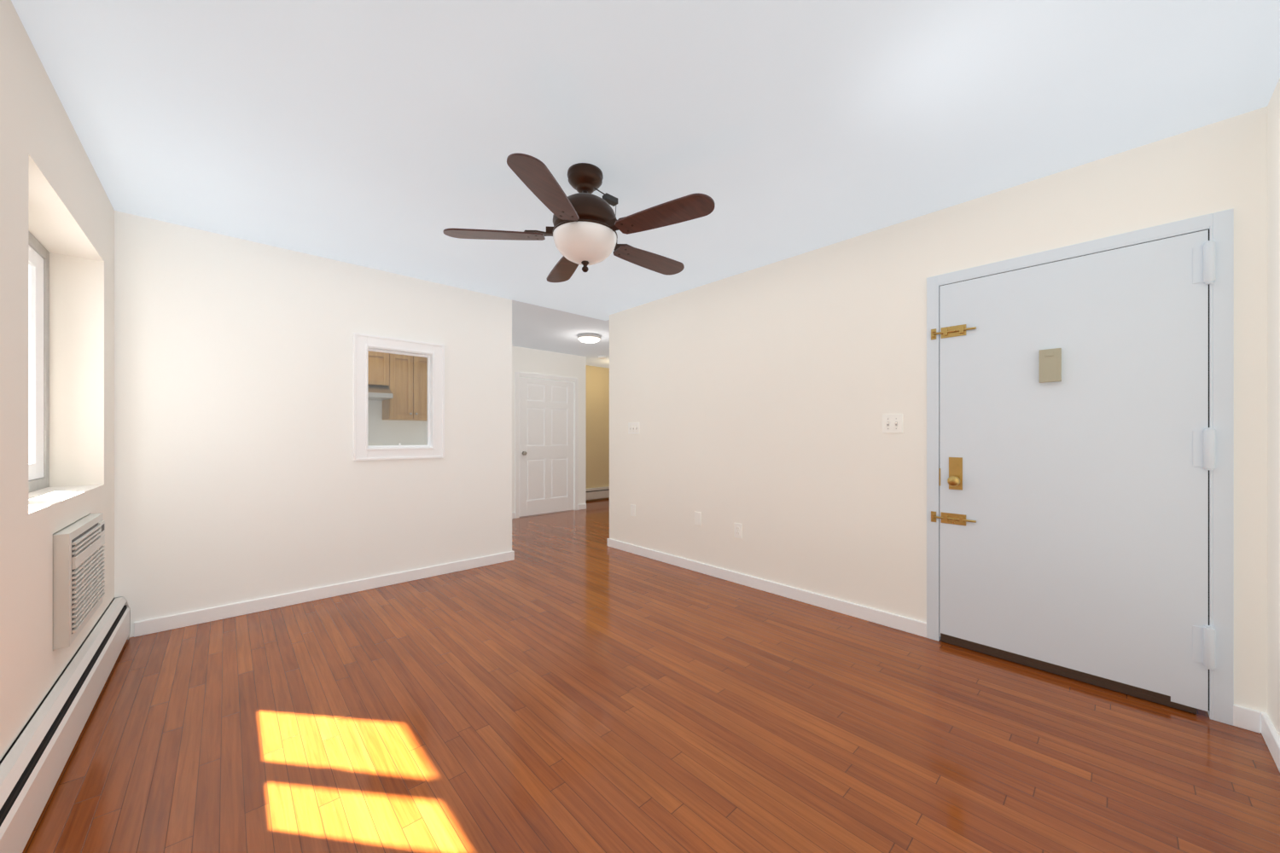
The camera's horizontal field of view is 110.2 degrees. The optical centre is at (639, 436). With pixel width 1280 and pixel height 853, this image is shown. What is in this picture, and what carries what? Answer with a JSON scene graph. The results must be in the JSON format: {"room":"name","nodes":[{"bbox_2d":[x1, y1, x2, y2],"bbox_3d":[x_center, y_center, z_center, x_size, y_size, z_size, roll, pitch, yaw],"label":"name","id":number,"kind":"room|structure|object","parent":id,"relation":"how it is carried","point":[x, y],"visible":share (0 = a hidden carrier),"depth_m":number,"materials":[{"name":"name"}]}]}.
{"room":"empty living room","nodes":[
{"label":"empty living room","id":0,"kind":"room"},
{"bbox_2d":[0,0,114,761],"bbox_3d":[-2.834,-0.065,2.145,0.300,2.470,8.020,0,0,-43],"label":"wall","id":1,"kind":"structure","parent":0,"point":[55,201],"depth_m":1.63,"materials":[{"name":"beige paint"}]},
{"bbox_2d":[28,230,49,492],"bbox_3d":[-2.552,-0.335,1.752,0.090,1.170,1.220,0,0,-43],"label":"window","id":2,"kind":"structure","parent":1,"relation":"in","point":[38,365],"depth_m":2.11,"materials":[{"name":"silver metal"}]},
{"bbox_2d":[0,596,130,852],"bbox_3d":[-1.529,1.045,1.003,0.062,0.250,4.270,0,0,-43],"label":"baseboard heater","id":3,"kind":"object","parent":1,"relation":"attached to","point":[34,759],"visible":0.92,"depth_m":1.49,"materials":[{"name":"metal"}]},
{"bbox_2d":[52,513,104,650],"bbox_3d":[-2.495,0.578,1.778,0.398,0.425,0.620,0,0,-43],"label":"ac unit","id":4,"kind":"object","parent":1,"relation":"attached to","point":[78,571],"visible":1,"depth_m":1.74,"materials":[{"name":"plastic"}]},
{"bbox_2d":[114,210,511,637],"bbox_3d":[-2.156,-0.065,3.442,2.460,2.470,0.120,0,0,-43],"label":"wall","id":5,"kind":"structure","parent":0,"point":[241,475],"depth_m":3.04,"materials":[{"name":"white paint"}]},
{"bbox_2d":[133,550,514,637],"bbox_3d":[-2.076,1.127,3.424,2.401,0.085,0.016,0,0,-43],"label":"baseboard","id":6,"kind":"structure","parent":5,"relation":"attached to","point":[167,623],"depth_m":3.13,"materials":[{"name":"white paint"}]},
{"bbox_2d":[367,351,427,445],"bbox_3d":[-1.958,-0.300,3.626,0.438,0.738,0.004,0,0,-43],"label":"window","id":7,"kind":"structure","parent":5,"relation":"in","point":[397,399],"depth_m":3.62,"materials":[{"name":"clear glass"}]},
{"bbox_2d":[353,332,444,460],"bbox_3d":[-1.955,-0.300,3.623,0.660,0.960,0.164,0,0,-43],"label":"trim","id":8,"kind":"structure","parent":5,"relation":"attached to","point":[432,352],"depth_m":3.56,"materials":[{"name":"white paint"}]},
{"bbox_2d":[367,400,425,445],"bbox_3d":[-3.570,-0.065,4.968,2.460,2.470,0.120,0,0,-43],"label":"wall","id":9,"kind":"structure","parent":0,"point":[396,426],"depth_m":5.40,"materials":[{"name":"white paint"}]},
{"bbox_2d":[367,350,388,387],"bbox_3d":[-3.251,-0.770,4.950,0.765,0.380,0.340,0,0,-43],"label":"upper cabinet","id":10,"kind":"object","parent":9,"relation":"attached to","point":[382,354],"depth_m":5.02,"materials":[{"name":"brown wood"}]},
{"bbox_2d":[382,353,427,421],"bbox_3d":[-2.785,-0.580,5.382,0.505,0.760,0.340,0,0,-43],"label":"upper cabinet","id":11,"kind":"object","parent":9,"relation":"attached to","point":[400,388],"depth_m":5.22,"materials":[{"name":"brown wood"}]},
{"bbox_2d":[367,385,392,401],"bbox_3d":[-3.193,-0.500,4.892,0.750,0.140,0.500,0,0,-43],"label":"range hood","id":12,"kind":"object","parent":11,"relation":"attached to","point":[375,396],"depth_m":4.93,"materials":[{"name":"silver metal"}]},
{"bbox_2d":[425,421,427,445],"bbox_3d":[-2.002,-0.065,4.997,0.120,2.470,1.950,0,0,-43],"label":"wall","id":13,"kind":"structure","parent":0,"point":[426,421],"depth_m":5.66,"materials":[{"name":"white paint"}]},
{"bbox_2d":[512,345,585,512],"bbox_3d":[-1.802,-0.065,6.553,2.290,2.470,0.240,0,0,-43],"label":"wall","id":14,"kind":"structure","parent":0,"point":[533,361],"depth_m":6.87,"materials":[{"name":"white paint"}]},
{"bbox_2d":[519,377,573,517],"bbox_3d":[-1.388,0.149,6.762,0.940,2.018,0.100,0,0,-43],"label":"closet door","id":15,"kind":"structure","parent":14,"relation":"in","point":[546,446],"depth_m":6.74,"materials":[{"name":"white paint"}]},
{"bbox_2d":[515,372,578,518],"bbox_3d":[-1.389,0.119,6.762,1.084,2.102,0.015,0,0,-43],"label":"trim","id":16,"kind":"structure","parent":14,"relation":"attached to","point":[518,375],"depth_m":6.64,"materials":[{"name":"white paint"}]},
{"bbox_2d":[585,365,609,501],"bbox_3d":[-0.756,-0.065,8.396,1.950,2.470,0.120,0,0,-43],"label":"wall","id":17,"kind":"structure","parent":0,"point":[596,427],"depth_m":8.26,"materials":[{"name":"paint"}]},
{"bbox_2d":[585,486,609,500],"bbox_3d":[-0.781,1.040,8.239,0.900,0.200,0.075,0,0,-43],"label":"baseboard heater","id":18,"kind":"object","parent":17,"relation":"attached to","point":[596,493],"visible":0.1,"depth_m":8.19,"materials":[{"name":"metal"}]},
{"bbox_2d":[11,0,1279,368],"bbox_3d":[-0.342,-1.360,4.457,7.100,0.120,8.020,0,0,-43],"label":"ceiling","id":19,"kind":"structure","parent":0,"point":[386,135],"depth_m":1.78,"materials":[{"name":"paint"}]},
{"bbox_2d":[443,153,715,282],"bbox_3d":[-0.229,-1.056,2.234,1.244,0.488,1.288,0,0,-43],"label":"ceiling fan","id":20,"kind":"object","parent":19,"relation":"hanging from","point":[587,225],"visible":1,"depth_m":2.09,"materials":[{"name":"brown metal"}]},
{"bbox_2d":[577,333,600,343],"bbox_3d":[-0.654,-1.258,5.749,0.304,0.085,0.304,0,0,-43],"label":"hall ceiling light","id":21,"kind":"object","parent":19,"relation":"attached to","point":[590,338],"visible":1,"depth_m":5.65,"materials":[{"name":"white glass"}]},
{"bbox_2d":[598,355,605,359],"bbox_3d":[-0.612,-1.282,7.220,0.134,0.036,0.134,0,0,-43],"label":"smoke detector","id":22,"kind":"object","parent":19,"relation":"attached to","point":[602,357],"visible":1,"depth_m":7.17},
{"bbox_2d":[22,498,1279,852],"bbox_3d":[-0.342,1.220,4.457,7.100,0.100,8.020,0,0,-43],"label":"floor","id":23,"kind":"structure","parent":0,"point":[568,681],"depth_m":1.74,"materials":[{"name":"brown wood"}]},
{"bbox_2d":[609,106,1267,713],"bbox_3d":[1.112,-0.065,3.301,0.120,2.470,4.110,0,0,-43],"label":"wall","id":24,"kind":"structure","parent":0,"point":[758,404],"depth_m":2.91,"materials":[{"name":"beige paint"}]},
{"bbox_2d":[630,504,635,517],"bbox_3d":[-0.070,0.740,4.483,0.006,0.115,0.070,0,0,-43],"label":"electrical outlet","id":25,"kind":"object","parent":24,"relation":"attached to","point":[632,510],"visible":1,"depth_m":4.48,"materials":[{"name":"white plastic"}]},
{"bbox_2d":[628,422,639,434],"bbox_3d":[-0.068,-0.085,4.472,0.018,0.115,0.160,0,0,-43],"label":"light switch","id":26,"kind":"object","parent":24,"relation":"attached to","point":[633,427],"visible":1,"depth_m":4.47,"materials":[{"name":"white plastic"}]},
{"bbox_2d":[694,512,701,525],"bbox_3d":[0.501,0.710,3.867,0.006,0.115,0.070,0,0,-43],"label":"electrical outlet","id":27,"kind":"object","parent":24,"relation":"attached to","point":[697,518],"visible":1,"depth_m":3.86,"materials":[{"name":"white plastic"}]},
{"bbox_2d":[733,523,742,538],"bbox_3d":[0.782,0.750,3.562,0.010,0.115,0.070,0,0,-43],"label":"outlet","id":28,"kind":"object","parent":24,"relation":"attached to","point":[737,531],"visible":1,"depth_m":3.56,"materials":[{"name":"white plastic"}]},
{"bbox_2d":[607,538,926,638],"bbox_3d":[0.662,1.127,3.685,0.016,0.085,2.969,0,0,-43],"label":"baseboard","id":29,"kind":"structure","parent":24,"relation":"attached to","point":[910,625],"depth_m":3.22,"materials":[{"name":"white paint"}]},
{"bbox_2d":[882,413,902,433],"bbox_3d":[1.544,-0.080,2.734,0.018,0.115,0.115,0,0,-43],"label":"light switch","id":30,"kind":"object","parent":24,"relation":"attached to","point":[892,423],"visible":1,"depth_m":2.73,"materials":[{"name":"white plastic"}]},
{"bbox_2d":[930,328,936,522],"bbox_3d":[1.684,-0.065,2.562,0.018,1.110,0.026,0,0,-43],"label":"door latch","id":31,"kind":"object","parent":24,"relation":"attached to","point":[933,514],"depth_m":2.56,"materials":[{"name":"gold metal"}]},
{"bbox_2d":[933,229,1215,714],"bbox_3d":[2.024,0.153,2.197,0.110,2.026,0.996,0,0,-43],"label":"entry door","id":32,"kind":"structure","parent":24,"relation":"in","point":[1077,448],"depth_m":2.12,"materials":[{"name":"paint"}]},
{"bbox_2d":[926,208,1233,726],"bbox_3d":[2.082,0.123,2.245,0.134,2.094,1.078,0,0,-43],"label":"door frame","id":33,"kind":"structure","parent":24,"relation":"attached to","point":[1218,226],"depth_m":1.84,"materials":[{"name":"paint"}]},
{"bbox_2d":[1267,78,1279,737],"bbox_3d":[1.278,-0.065,0.571,3.590,2.470,0.120,0,0,-43],"label":"wall","id":34,"kind":"structure","parent":0,"point":[1273,410],"depth_m":1.68,"materials":[{"name":"beige paint"}]},
{"bbox_2d":[1243,707,1279,772],"bbox_3d":[1.210,1.127,0.611,3.395,0.085,0.030,0,0,-43],"label":"baseboard","id":35,"kind":"structure","parent":34,"relation":"attached to","point":[1252,720],"depth_m":1.72,"materials":[{"name":"white paint"}]}
]}

